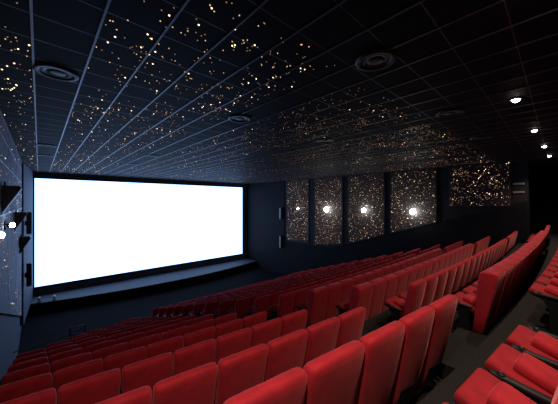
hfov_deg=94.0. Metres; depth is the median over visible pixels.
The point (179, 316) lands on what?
chair
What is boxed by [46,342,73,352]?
chair
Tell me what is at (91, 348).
chair
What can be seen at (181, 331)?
chair
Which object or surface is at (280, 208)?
speaker
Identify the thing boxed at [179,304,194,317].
chair
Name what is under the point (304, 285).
chair
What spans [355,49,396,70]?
ceiling speaker
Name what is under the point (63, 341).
chair
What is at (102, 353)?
chair
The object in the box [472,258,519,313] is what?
chair
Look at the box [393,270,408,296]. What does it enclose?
chair
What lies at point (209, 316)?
chair
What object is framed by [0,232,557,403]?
floor
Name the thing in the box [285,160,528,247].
wall
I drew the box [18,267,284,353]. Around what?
floor
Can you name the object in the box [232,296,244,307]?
chair
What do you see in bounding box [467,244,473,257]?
chair
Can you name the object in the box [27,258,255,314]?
trim
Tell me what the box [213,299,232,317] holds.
chair
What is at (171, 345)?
chair
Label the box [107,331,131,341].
chair
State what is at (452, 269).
chair
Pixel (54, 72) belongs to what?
grille
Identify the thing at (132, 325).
chair
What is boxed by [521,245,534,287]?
chair
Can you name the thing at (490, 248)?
chair
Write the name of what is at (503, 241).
chair
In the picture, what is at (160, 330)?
chair
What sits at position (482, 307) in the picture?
chair
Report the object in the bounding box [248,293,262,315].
chair
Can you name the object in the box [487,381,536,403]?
cushion
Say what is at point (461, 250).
chair
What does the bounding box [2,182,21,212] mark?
wall speaker
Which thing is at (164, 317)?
chair
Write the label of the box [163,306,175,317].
chair
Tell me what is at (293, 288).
chair
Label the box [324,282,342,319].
chair
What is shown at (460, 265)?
chair
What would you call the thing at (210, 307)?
chair
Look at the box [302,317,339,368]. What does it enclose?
chair
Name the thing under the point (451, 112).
ceiling speaker
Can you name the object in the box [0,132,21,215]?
trim
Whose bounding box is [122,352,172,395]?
chair
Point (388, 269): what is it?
chair
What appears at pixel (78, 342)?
chair
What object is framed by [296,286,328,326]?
chair
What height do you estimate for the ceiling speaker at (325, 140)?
0.034 m
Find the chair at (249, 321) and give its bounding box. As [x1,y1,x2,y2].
[242,311,266,328]
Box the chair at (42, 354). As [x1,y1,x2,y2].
[13,352,46,363]
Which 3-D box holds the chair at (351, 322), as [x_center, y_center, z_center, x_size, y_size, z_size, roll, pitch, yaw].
[0.870,1.970,3.764,0.574,0.979,0.629,0,0,-37]
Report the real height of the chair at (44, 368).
0.979 m
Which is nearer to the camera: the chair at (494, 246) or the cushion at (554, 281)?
the cushion at (554, 281)
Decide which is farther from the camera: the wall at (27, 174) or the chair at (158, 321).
the wall at (27, 174)
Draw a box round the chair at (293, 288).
[284,287,295,293]
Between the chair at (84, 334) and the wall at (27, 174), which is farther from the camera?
the wall at (27, 174)
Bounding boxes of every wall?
[0,314,21,379]
[20,163,32,325]
[33,172,246,295]
[247,181,284,274]
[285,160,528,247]
[529,162,532,234]
[533,164,557,244]
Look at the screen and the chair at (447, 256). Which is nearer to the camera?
the chair at (447, 256)
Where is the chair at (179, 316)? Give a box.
[163,315,180,321]
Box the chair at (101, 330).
[89,329,107,334]
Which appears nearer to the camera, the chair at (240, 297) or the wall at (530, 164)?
the chair at (240, 297)
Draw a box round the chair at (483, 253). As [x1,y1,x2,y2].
[475,251,485,281]
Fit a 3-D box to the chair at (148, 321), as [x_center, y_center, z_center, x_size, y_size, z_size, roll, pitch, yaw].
[-4.749,4.560,9.046,0.574,0.979,0.629,0,0,-37]
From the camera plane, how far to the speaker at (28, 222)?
14.14 m
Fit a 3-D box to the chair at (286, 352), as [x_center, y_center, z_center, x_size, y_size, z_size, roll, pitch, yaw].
[-0.023,1.970,3.117,0.574,0.979,0.629,0,0,-36]
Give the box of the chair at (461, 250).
[455,248,463,262]
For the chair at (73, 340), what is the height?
0.979 m
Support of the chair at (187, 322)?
on the floor at (466, 351)
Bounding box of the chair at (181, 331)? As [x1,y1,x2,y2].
[161,326,188,340]
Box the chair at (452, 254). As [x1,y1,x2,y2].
[445,252,454,266]
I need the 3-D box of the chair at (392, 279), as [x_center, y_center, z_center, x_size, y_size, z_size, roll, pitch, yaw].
[2.546,2.310,6.468,0.575,1.040,0.635,0,0,-40]
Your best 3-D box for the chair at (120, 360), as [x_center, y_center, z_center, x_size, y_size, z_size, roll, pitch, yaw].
[-2.407,2.710,4.085,0.574,0.979,0.629,0,0,-35]
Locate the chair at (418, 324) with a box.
[388,306,434,403]
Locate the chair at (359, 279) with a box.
[351,275,365,285]
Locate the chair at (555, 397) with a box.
[442,386,557,403]
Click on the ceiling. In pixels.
(475, 57)
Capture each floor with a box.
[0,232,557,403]
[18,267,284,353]
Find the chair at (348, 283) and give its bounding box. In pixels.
[338,278,354,314]
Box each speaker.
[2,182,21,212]
[15,210,27,229]
[20,234,30,252]
[25,212,31,233]
[25,263,31,286]
[32,63,78,81]
[36,143,56,147]
[37,154,52,156]
[228,114,250,122]
[279,207,281,219]
[279,235,281,247]
[317,138,333,142]
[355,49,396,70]
[436,109,464,117]
[470,135,491,140]
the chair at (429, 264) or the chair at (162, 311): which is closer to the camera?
the chair at (429, 264)
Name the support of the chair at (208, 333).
on the floor at (466, 351)
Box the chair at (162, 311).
[156,307,167,317]
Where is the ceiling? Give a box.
[0,0,557,183]
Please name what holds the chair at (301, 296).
on the floor at (466, 351)
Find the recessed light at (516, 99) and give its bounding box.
[509,97,522,102]
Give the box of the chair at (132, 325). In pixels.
[115,324,133,331]
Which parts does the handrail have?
sloping rail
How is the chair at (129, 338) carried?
on the floor at (466, 351)
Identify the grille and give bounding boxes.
[46,69,66,76]
[367,56,384,65]
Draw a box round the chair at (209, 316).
[193,314,213,323]
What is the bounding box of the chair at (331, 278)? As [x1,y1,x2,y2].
[327,276,335,280]
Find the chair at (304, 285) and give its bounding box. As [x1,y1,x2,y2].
[296,284,307,290]
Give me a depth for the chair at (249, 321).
5.09 m
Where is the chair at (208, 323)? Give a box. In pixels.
[189,319,214,332]
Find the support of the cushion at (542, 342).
on the chair at (543, 343)
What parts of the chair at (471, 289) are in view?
backrest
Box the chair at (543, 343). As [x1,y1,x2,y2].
[506,325,557,361]
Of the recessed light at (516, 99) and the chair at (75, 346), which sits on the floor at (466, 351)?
the chair at (75, 346)
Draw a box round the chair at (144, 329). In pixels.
[132,325,154,336]
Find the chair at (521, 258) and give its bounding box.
[507,254,524,305]
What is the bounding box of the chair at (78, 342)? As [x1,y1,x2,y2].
[74,336,98,347]
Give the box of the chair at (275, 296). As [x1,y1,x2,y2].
[268,291,283,319]
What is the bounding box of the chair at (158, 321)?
[144,320,162,326]
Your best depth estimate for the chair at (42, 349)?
6.42 m
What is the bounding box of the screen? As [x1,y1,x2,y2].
[33,177,242,288]
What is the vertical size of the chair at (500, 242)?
1.021 m
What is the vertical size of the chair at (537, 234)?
1.040 m
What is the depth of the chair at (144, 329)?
6.87 m
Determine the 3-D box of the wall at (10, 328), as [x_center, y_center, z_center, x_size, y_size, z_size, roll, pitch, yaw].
[-8.593,2.585,8.059,0.200,9.370,27.100,0,0,-43]
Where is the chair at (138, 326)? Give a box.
[122,325,142,332]
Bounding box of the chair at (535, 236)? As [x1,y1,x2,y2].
[535,236,543,267]
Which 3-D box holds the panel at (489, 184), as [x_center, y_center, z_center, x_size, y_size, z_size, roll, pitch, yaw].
[11.038,-0.909,14.438,0.091,2.358,2.750,0,0,-43]
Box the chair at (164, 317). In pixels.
[152,316,168,321]
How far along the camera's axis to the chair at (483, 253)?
7.51 m
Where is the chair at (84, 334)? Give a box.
[68,333,87,341]
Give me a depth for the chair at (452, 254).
9.07 m
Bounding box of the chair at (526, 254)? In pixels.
[513,251,528,297]
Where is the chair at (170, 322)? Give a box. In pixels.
[155,320,175,327]
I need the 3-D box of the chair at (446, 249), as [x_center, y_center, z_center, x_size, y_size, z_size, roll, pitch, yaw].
[8.026,2.689,12.866,0.604,1.021,0.629,0,0,-43]
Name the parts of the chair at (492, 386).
armrest, leg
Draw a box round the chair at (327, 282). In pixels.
[321,281,332,285]
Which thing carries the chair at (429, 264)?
on the floor at (466, 351)
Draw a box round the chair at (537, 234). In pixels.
[519,234,544,263]
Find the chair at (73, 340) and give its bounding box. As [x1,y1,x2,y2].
[71,334,92,342]
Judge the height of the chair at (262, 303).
1.021 m
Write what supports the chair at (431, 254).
on the floor at (466, 351)
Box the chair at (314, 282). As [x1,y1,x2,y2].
[307,281,317,287]
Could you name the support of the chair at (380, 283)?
on the floor at (466, 351)
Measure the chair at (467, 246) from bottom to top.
1.040 m
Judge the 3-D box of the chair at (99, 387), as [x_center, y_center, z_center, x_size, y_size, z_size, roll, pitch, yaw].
[-2.125,2.340,2.973,0.574,0.979,0.629,0,0,-35]
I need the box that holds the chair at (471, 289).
[462,262,513,322]
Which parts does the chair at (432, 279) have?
backrest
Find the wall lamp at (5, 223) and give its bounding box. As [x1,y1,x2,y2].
[4,221,14,229]
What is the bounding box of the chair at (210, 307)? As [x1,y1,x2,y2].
[200,301,217,319]
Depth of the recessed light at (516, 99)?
5.26 m
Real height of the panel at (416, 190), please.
4.258 m
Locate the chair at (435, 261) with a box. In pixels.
[427,258,439,273]
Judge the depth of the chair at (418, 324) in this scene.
2.38 m
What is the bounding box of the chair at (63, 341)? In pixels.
[46,340,69,349]
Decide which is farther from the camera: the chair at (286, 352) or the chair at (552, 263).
the chair at (552, 263)
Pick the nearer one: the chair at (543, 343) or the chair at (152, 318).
the chair at (543, 343)
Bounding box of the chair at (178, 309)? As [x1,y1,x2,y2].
[171,305,184,316]
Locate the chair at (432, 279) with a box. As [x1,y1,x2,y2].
[398,273,437,307]
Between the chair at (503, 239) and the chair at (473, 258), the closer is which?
the chair at (473, 258)
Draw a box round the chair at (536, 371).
[484,343,557,397]
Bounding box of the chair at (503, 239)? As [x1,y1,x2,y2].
[500,239,506,260]
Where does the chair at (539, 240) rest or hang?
on the floor at (466, 351)
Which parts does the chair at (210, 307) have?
backrest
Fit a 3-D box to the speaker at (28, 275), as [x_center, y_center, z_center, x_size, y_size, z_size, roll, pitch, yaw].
[-13.711,3.975,14.222,0.287,1.250,0.220,0,0,-43]
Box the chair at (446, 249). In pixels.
[443,246,448,253]
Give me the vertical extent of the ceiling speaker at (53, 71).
0.034 m
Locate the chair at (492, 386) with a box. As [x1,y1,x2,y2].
[454,368,552,403]
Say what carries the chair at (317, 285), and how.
on the floor at (466, 351)
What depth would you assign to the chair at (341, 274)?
10.48 m
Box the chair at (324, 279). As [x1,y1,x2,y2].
[318,278,327,283]
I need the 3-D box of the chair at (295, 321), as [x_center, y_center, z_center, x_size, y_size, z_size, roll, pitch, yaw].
[0.131,2.340,4.565,0.574,0.979,0.629,0,0,-37]
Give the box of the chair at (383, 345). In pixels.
[355,321,404,403]
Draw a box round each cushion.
[394,298,404,308]
[462,294,475,305]
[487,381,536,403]
[513,352,557,394]
[531,332,557,359]
[544,285,557,296]
[550,277,557,286]
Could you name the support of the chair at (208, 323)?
on the floor at (466, 351)
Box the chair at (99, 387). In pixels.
[58,368,121,403]
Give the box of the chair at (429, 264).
[420,261,432,277]
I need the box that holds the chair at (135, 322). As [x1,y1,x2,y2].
[126,320,142,325]
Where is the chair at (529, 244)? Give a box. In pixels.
[526,243,537,282]
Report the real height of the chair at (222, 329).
0.979 m
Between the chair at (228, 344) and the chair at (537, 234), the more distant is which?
the chair at (537, 234)
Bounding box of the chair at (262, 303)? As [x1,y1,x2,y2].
[247,294,270,320]
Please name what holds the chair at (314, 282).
on the floor at (466, 351)
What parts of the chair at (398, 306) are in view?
armrest, leg, backrest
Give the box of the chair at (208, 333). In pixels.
[183,327,214,347]
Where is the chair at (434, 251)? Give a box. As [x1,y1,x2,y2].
[430,250,437,257]
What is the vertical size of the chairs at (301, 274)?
4.753 m
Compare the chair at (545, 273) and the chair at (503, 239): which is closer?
the chair at (545, 273)
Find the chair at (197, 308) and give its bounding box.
[189,302,205,317]
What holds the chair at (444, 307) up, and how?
on the floor at (466, 351)
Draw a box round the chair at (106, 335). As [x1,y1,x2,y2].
[99,330,121,340]
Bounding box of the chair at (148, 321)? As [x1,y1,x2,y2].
[134,320,151,326]
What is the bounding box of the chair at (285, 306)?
[269,291,295,318]
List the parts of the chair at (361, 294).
armrest, backrest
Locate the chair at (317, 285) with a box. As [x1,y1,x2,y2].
[309,284,321,289]
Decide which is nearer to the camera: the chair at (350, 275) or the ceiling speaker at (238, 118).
the ceiling speaker at (238, 118)
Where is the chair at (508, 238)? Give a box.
[503,236,510,256]
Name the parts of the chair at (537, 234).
backrest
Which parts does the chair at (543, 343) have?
armrest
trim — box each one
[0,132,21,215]
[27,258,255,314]
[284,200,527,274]
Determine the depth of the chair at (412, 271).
6.91 m
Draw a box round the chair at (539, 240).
[531,239,541,274]
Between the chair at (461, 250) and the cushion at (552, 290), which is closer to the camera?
the cushion at (552, 290)
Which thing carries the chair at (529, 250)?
on the floor at (466, 351)
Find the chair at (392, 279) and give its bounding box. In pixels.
[381,273,398,312]
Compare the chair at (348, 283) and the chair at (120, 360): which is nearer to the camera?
the chair at (120, 360)
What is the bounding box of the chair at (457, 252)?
[450,250,459,264]
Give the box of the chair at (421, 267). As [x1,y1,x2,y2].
[412,263,425,280]
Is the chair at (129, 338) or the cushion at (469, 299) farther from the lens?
the chair at (129, 338)
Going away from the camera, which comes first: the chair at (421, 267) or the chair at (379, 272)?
the chair at (421, 267)
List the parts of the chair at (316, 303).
backrest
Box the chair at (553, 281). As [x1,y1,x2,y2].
[536,276,557,286]
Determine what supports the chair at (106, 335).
on the floor at (466, 351)
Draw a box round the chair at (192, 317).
[176,315,195,322]
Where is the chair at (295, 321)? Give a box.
[280,309,307,336]
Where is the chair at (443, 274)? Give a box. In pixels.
[432,269,448,301]
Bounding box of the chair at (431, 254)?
[426,251,433,259]
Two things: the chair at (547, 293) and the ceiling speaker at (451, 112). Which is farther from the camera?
the ceiling speaker at (451, 112)
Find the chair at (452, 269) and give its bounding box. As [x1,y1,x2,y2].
[442,265,456,296]
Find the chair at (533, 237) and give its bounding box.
[533,237,542,270]
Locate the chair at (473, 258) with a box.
[463,256,476,288]
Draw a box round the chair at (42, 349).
[16,348,45,358]
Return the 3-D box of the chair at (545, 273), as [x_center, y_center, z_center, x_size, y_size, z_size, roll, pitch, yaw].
[4.665,1.209,4.173,0.574,1.021,0.629,0,0,-40]
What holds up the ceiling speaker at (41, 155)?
attached to the ceiling
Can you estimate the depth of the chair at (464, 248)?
10.18 m
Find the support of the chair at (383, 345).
on the floor at (466, 351)
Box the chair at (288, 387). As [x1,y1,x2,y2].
[223,367,306,403]
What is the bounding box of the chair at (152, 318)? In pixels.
[143,316,158,321]
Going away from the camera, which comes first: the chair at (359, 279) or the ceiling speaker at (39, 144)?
the chair at (359, 279)
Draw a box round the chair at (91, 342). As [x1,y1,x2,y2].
[79,337,105,352]
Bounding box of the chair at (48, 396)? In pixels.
[0,388,56,403]
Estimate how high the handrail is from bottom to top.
1.772 m
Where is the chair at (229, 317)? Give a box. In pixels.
[214,313,236,326]
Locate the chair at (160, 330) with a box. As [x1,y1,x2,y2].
[145,325,169,336]
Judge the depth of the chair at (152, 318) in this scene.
9.92 m
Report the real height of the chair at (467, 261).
1.021 m
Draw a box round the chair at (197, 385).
[151,362,217,403]
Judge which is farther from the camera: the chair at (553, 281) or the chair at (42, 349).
the chair at (42, 349)
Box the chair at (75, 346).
[47,344,77,362]
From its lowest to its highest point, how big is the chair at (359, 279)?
1.040 m
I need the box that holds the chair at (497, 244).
[492,243,499,265]
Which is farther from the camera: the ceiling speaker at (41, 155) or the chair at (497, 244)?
the ceiling speaker at (41, 155)
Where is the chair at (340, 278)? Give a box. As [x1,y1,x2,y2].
[332,277,342,282]
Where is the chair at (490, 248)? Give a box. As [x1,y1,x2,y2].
[485,247,493,269]
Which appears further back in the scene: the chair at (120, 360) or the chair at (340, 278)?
the chair at (340, 278)
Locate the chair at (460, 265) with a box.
[450,262,463,294]
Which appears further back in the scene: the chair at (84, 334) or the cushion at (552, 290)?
the chair at (84, 334)
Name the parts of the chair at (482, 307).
leg, armrest, leg, backrest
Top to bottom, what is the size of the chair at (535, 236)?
1.040 m
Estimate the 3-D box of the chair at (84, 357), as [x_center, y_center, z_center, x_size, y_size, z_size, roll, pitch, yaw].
[-3.604,3.080,4.575,0.574,0.979,0.629,0,0,-35]
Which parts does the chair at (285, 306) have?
backrest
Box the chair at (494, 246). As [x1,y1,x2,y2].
[488,245,496,267]
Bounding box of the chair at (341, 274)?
[336,273,344,278]
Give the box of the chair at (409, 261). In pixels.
[404,259,412,267]
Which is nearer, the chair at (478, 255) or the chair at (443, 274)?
the chair at (443, 274)
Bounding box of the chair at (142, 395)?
[95,386,151,403]
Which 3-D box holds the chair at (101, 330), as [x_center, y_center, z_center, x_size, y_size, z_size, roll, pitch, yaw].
[-6.388,4.930,9.207,0.574,0.979,0.629,0,0,-36]
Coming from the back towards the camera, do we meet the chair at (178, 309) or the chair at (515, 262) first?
the chair at (178, 309)
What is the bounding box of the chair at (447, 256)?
[440,254,450,268]
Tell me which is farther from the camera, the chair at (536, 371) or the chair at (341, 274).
the chair at (341, 274)
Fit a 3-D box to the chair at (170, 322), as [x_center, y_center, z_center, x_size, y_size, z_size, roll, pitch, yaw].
[-3.271,3.820,7.444,0.574,0.979,0.629,0,0,-37]
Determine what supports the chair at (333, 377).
on the floor at (466, 351)
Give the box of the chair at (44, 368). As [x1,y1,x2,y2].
[2,363,49,384]
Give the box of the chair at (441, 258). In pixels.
[435,256,444,271]
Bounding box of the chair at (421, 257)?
[415,255,423,263]
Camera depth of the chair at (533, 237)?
7.48 m
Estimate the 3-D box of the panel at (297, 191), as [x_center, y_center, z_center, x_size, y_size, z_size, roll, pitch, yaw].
[1.714,0.831,24.543,0.091,5.838,2.850,0,0,-43]
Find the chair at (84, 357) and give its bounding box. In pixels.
[51,352,91,387]
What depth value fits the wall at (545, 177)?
14.57 m
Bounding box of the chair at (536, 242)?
[528,241,539,277]
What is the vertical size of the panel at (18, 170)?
8.140 m
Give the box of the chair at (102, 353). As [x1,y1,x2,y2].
[93,342,128,371]
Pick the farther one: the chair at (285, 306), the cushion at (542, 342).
the chair at (285, 306)
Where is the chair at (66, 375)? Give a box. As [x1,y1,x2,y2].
[53,358,102,403]
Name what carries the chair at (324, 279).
on the floor at (466, 351)
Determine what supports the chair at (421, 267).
on the floor at (466, 351)
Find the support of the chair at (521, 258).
on the floor at (466, 351)
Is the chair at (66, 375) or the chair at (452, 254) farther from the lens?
the chair at (452, 254)
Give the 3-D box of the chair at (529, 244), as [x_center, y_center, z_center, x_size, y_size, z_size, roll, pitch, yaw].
[6.130,1.570,6.621,0.575,1.040,0.635,0,0,-42]
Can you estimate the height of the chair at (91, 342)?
0.979 m
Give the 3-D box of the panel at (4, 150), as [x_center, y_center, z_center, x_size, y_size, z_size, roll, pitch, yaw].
[-7.111,0.662,6.664,0.085,5.500,3.360,0,0,-43]
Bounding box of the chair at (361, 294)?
[335,282,373,320]
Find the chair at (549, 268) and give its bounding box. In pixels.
[545,265,557,271]
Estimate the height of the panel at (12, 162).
6.622 m
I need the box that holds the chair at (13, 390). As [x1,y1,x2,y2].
[0,373,52,402]
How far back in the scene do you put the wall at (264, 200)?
27.84 m
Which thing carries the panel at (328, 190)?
attached to the wall at (519, 169)
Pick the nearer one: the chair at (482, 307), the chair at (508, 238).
the chair at (482, 307)
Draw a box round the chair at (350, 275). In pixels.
[342,274,352,279]
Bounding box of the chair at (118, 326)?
[108,324,125,330]
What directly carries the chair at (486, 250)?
on the floor at (466, 351)
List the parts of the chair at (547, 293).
armrest, leg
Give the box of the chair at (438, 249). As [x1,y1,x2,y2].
[435,248,441,255]
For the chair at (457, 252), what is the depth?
9.43 m
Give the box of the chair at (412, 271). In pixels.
[403,266,417,290]
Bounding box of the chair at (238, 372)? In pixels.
[214,344,267,403]
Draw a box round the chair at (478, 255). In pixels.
[469,253,481,284]
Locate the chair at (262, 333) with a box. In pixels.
[250,318,281,347]
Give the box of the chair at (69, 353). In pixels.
[49,347,83,372]
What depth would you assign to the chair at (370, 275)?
7.81 m
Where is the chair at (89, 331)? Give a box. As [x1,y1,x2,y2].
[85,328,101,334]
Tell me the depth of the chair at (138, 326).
7.66 m
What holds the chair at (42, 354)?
on the floor at (466, 351)
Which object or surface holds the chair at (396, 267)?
on the floor at (466, 351)
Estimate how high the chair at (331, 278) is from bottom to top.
1.021 m
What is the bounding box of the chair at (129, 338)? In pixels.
[116,332,144,343]
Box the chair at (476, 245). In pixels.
[472,242,479,255]
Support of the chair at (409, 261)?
on the floor at (466, 351)
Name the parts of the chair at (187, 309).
backrest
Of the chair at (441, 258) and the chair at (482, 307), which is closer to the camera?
the chair at (482, 307)
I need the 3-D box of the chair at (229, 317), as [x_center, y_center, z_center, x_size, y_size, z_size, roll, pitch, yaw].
[-1.348,3.080,6.167,0.574,0.979,0.629,0,0,-37]
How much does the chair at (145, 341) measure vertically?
0.979 m
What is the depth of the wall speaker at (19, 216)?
9.71 m
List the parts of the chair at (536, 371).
armrest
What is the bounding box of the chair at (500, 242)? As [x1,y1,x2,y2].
[495,241,502,263]
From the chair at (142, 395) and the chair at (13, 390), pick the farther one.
the chair at (13, 390)
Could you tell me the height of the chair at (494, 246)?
1.021 m
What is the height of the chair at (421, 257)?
1.040 m
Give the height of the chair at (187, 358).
0.979 m
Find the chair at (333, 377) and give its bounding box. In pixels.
[303,340,364,403]
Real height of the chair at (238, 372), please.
0.979 m
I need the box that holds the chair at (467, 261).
[457,258,470,292]
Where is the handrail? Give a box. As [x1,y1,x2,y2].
[13,324,85,352]
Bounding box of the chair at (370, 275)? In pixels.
[361,271,375,281]
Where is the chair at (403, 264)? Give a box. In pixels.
[397,261,406,269]
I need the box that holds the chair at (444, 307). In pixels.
[417,294,457,386]
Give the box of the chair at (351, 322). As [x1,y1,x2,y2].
[335,307,365,348]
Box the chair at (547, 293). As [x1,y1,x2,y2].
[528,282,557,335]
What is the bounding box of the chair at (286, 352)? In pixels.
[264,329,307,381]
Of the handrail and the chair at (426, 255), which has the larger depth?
the chair at (426, 255)
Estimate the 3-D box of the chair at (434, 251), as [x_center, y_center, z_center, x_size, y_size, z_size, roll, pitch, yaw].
[6.708,2.680,11.662,0.575,1.040,0.635,0,0,-43]
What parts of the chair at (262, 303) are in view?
backrest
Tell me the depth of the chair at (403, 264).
9.24 m
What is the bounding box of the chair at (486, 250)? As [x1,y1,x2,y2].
[481,249,489,271]
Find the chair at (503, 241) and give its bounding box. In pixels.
[497,240,504,262]
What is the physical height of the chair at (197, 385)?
0.979 m
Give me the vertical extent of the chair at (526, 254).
1.040 m
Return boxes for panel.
[0,115,8,314]
[6,135,15,315]
[14,151,21,315]
[286,179,308,242]
[315,176,342,244]
[348,172,384,243]
[390,168,436,232]
[449,162,510,206]
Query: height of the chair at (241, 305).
1.021 m
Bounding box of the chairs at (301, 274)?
[152,244,439,316]
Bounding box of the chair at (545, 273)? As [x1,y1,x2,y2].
[541,270,557,277]
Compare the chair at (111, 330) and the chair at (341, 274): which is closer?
the chair at (111, 330)
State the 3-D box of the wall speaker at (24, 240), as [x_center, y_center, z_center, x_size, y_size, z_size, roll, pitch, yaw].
[-12.009,1.970,12.322,0.391,0.897,0.460,0,0,-43]
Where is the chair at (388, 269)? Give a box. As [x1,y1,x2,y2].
[380,266,392,275]
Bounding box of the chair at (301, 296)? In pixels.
[293,288,308,312]
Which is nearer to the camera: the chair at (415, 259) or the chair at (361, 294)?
the chair at (361, 294)
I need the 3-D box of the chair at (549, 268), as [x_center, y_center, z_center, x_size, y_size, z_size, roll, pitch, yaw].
[5.089,1.209,4.521,0.574,1.021,0.629,0,0,-40]
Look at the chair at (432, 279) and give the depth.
5.07 m
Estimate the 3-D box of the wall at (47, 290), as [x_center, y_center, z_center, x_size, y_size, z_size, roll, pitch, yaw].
[-10.662,2.585,24.383,18.900,9.370,0.300,0,0,-43]
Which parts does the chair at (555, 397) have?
backrest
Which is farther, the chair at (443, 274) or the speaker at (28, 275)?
the speaker at (28, 275)
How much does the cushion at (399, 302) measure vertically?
0.168 m
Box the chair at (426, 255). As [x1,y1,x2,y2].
[421,253,428,260]
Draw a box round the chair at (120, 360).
[104,346,145,390]
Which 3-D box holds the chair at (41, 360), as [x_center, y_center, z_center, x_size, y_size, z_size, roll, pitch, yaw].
[-4.816,3.450,5.059,0.604,0.979,0.629,0,0,-34]
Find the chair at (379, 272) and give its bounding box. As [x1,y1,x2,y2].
[372,268,384,278]
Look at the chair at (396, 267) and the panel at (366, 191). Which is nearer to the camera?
the chair at (396, 267)
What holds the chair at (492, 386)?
on the floor at (466, 351)
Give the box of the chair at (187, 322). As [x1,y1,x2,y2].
[170,319,192,329]
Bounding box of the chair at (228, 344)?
[214,327,251,363]
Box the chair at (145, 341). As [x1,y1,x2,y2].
[129,334,160,356]
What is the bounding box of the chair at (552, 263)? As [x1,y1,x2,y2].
[549,261,557,265]
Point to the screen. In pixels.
(84, 229)
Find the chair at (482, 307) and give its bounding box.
[452,267,505,333]
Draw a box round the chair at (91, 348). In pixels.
[85,339,115,359]
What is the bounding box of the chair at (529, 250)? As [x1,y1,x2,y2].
[517,248,531,292]
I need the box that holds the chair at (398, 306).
[384,278,426,321]
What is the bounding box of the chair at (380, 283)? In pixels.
[368,277,386,318]
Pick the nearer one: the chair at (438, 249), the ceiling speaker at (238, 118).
the ceiling speaker at (238, 118)
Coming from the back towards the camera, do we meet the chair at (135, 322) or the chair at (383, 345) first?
the chair at (135, 322)
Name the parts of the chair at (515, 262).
backrest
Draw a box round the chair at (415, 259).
[409,257,418,264]
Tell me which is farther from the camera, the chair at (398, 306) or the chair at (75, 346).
the chair at (75, 346)
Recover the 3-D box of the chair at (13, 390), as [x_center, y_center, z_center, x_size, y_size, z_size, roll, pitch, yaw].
[-3.338,2.710,3.457,0.604,0.979,0.629,0,0,-34]
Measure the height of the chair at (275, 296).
1.021 m
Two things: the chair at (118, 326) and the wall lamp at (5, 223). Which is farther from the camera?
the chair at (118, 326)
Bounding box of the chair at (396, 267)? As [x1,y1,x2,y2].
[389,263,399,272]
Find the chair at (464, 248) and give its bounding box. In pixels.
[460,246,467,260]
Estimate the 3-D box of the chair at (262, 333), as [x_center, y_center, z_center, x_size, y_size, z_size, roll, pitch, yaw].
[-0.314,2.340,4.240,0.574,0.979,0.629,0,0,-37]
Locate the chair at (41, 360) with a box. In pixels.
[8,356,47,372]
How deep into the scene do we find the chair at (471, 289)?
4.34 m
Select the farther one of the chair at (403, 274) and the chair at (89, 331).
the chair at (89, 331)
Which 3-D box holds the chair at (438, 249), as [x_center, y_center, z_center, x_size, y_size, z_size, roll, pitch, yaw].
[7.117,2.680,12.029,0.575,1.040,0.635,0,0,-43]
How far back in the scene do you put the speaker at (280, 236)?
25.86 m
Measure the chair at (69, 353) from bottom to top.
0.979 m
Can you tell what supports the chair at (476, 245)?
on the floor at (466, 351)
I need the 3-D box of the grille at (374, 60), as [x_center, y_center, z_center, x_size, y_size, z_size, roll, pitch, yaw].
[1.428,-2.086,3.849,0.250,0.020,0.250,0,0,-43]
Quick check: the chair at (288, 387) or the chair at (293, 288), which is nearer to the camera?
the chair at (288, 387)
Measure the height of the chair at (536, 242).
1.040 m
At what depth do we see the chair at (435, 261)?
7.98 m
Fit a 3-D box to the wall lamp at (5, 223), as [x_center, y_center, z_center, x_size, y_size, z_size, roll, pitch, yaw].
[-7.204,0.620,6.959,0.208,0.240,0.240,0,0,-43]
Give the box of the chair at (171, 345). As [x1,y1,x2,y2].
[146,336,182,358]
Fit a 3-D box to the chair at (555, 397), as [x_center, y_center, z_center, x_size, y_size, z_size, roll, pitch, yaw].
[1.004,1.209,1.196,0.574,1.021,0.629,0,0,-36]
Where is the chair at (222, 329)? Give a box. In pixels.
[214,318,242,339]
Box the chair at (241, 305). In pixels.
[229,297,249,318]
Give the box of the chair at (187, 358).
[172,339,215,375]
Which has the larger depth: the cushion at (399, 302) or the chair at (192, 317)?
the chair at (192, 317)
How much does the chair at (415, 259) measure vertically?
1.040 m
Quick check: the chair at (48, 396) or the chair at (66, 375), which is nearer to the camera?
the chair at (48, 396)
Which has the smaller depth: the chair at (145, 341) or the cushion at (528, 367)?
the cushion at (528, 367)
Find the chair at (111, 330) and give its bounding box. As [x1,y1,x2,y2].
[93,329,113,336]
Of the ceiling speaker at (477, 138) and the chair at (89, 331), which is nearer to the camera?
the ceiling speaker at (477, 138)
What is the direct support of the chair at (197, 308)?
on the floor at (466, 351)
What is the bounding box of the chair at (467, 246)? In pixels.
[463,245,470,258]

